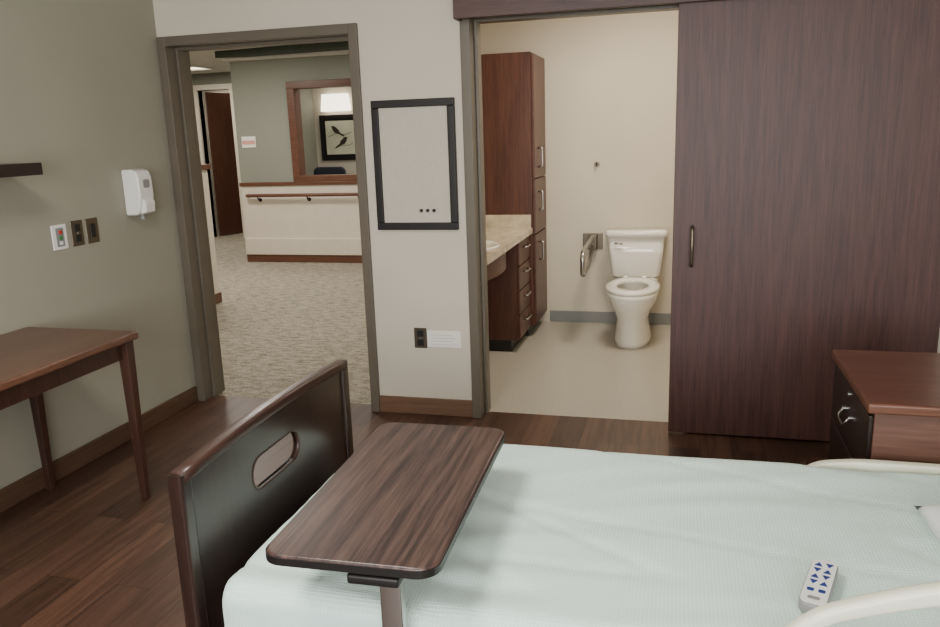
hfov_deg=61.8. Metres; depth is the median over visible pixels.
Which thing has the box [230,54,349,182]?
wall
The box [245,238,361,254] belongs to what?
wainscot panel
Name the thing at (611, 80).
wall
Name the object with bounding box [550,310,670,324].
baseboard
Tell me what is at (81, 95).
wall
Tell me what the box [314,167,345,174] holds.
office chair
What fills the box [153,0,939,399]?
wall
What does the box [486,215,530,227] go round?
backsplash
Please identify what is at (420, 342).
socket
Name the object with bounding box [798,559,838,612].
remote
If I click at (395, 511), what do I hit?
table
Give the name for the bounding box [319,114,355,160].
framed bird print
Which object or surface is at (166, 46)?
door frame
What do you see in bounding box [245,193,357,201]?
handrail
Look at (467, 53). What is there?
door frame
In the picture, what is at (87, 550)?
floor
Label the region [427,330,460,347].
notice
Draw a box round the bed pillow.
[914,504,939,541]
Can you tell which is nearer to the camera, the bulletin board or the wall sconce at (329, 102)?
the bulletin board
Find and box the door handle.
[689,225,693,267]
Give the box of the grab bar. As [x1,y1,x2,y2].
[580,233,602,276]
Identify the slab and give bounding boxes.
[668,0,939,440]
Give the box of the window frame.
[286,78,356,181]
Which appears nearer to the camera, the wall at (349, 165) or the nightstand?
the nightstand
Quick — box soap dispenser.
[121,169,154,219]
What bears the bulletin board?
attached to the wall at (409, 49)
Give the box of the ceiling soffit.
[221,50,348,61]
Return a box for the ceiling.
[189,45,280,73]
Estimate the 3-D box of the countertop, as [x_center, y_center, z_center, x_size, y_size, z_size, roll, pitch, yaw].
[0.006,-0.476,5.366,0.585,0.040,1.475,2,13,15]
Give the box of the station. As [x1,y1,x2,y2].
[50,224,68,250]
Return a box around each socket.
[74,224,80,231]
[76,234,81,241]
[417,330,423,336]
[417,339,423,345]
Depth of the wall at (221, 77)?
12.70 m
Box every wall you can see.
[0,0,195,488]
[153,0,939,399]
[191,72,231,236]
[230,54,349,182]
[299,89,317,174]
[312,87,356,173]
[480,10,678,320]
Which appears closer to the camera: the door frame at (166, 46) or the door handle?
the door handle
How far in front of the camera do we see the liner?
10.00 m
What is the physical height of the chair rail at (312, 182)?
0.045 m
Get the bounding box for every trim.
[215,41,348,57]
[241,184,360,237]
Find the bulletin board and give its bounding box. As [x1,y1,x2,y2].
[370,97,458,229]
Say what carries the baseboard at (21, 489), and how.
attached to the wall at (81, 95)
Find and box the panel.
[201,164,219,293]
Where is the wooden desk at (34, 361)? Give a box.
[0,327,149,499]
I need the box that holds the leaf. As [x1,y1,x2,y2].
[205,92,242,235]
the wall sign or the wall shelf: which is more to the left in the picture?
the wall shelf
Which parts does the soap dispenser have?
lever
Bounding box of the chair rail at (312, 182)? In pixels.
[239,181,356,185]
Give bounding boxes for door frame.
[156,23,379,411]
[193,83,245,237]
[453,0,717,417]
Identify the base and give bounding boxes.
[215,292,221,303]
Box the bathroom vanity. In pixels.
[486,215,532,351]
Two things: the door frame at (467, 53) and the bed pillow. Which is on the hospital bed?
the bed pillow
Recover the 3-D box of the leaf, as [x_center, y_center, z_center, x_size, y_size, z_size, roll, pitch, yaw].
[-4.137,-2.545,13.425,0.041,2.370,0.644,7,15,33]
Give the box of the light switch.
[84,217,99,243]
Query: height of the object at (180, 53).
2.108 m
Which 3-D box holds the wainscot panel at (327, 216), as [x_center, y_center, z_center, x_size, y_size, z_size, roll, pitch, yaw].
[-1.165,-1.182,9.927,3.770,0.900,0.020,2,13,15]
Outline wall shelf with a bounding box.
[0,162,42,177]
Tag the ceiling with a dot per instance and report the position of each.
(207, 57)
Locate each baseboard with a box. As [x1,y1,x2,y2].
[0,386,197,512]
[247,255,361,262]
[380,395,472,416]
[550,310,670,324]
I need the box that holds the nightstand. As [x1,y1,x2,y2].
[828,349,939,463]
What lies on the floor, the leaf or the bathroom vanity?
the bathroom vanity
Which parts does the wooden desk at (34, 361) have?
leg, leg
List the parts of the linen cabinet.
door, door, door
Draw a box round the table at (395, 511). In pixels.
[265,422,504,626]
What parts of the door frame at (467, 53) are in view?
sliding door header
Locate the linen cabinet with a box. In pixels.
[481,52,546,335]
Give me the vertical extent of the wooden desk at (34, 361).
0.778 m
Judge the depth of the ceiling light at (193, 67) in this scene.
11.55 m
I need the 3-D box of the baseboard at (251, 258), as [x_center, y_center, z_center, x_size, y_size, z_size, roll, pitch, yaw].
[-1.151,-0.694,10.034,3.770,0.100,0.030,2,13,15]
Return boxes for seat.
[613,277,657,289]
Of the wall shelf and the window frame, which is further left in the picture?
the wall shelf
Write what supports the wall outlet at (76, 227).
attached to the wall at (81, 95)
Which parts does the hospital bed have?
footboard rail, footboard panel, mattress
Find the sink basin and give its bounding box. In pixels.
[486,240,499,249]
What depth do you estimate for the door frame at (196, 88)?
12.87 m
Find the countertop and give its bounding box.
[486,228,532,264]
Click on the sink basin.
(490, 245)
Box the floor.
[0,228,828,626]
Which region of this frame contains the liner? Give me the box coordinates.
[294,86,356,175]
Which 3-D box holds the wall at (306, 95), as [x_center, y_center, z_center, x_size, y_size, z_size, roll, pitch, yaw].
[-2.467,-2.419,12.025,0.120,2.660,3.540,2,13,15]
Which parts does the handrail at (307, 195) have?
rail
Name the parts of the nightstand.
drawer, drawer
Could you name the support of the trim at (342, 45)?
attached to the wall at (258, 86)
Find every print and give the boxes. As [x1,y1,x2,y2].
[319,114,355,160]
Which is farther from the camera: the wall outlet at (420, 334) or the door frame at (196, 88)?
the door frame at (196, 88)
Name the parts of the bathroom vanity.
drawer, drawer, drawer, drawer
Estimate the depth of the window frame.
9.89 m
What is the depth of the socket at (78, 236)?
3.91 m
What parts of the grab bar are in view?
wall plate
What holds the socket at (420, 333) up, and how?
attached to the wall outlet at (420, 334)
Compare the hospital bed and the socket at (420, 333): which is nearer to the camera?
the hospital bed
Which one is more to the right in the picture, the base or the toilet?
the toilet
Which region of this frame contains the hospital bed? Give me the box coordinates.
[167,359,939,626]
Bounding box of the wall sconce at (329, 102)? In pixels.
[321,93,350,111]
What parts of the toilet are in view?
seat, bowl, tank lid, tank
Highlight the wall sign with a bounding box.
[241,136,255,147]
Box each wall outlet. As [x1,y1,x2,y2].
[70,220,84,246]
[414,328,426,347]
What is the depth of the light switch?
3.99 m
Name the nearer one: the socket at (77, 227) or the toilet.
the socket at (77, 227)
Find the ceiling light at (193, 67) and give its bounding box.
[190,65,213,70]
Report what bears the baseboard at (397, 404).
attached to the wall at (409, 49)
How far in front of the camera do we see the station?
3.78 m
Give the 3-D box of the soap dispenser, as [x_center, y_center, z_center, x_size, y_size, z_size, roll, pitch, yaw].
[-1.788,-0.646,4.261,0.120,0.270,0.120,2,13,15]
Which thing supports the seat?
attached to the toilet
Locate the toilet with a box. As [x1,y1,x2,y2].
[605,227,667,348]
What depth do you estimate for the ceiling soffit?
9.60 m
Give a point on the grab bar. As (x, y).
(591, 241)

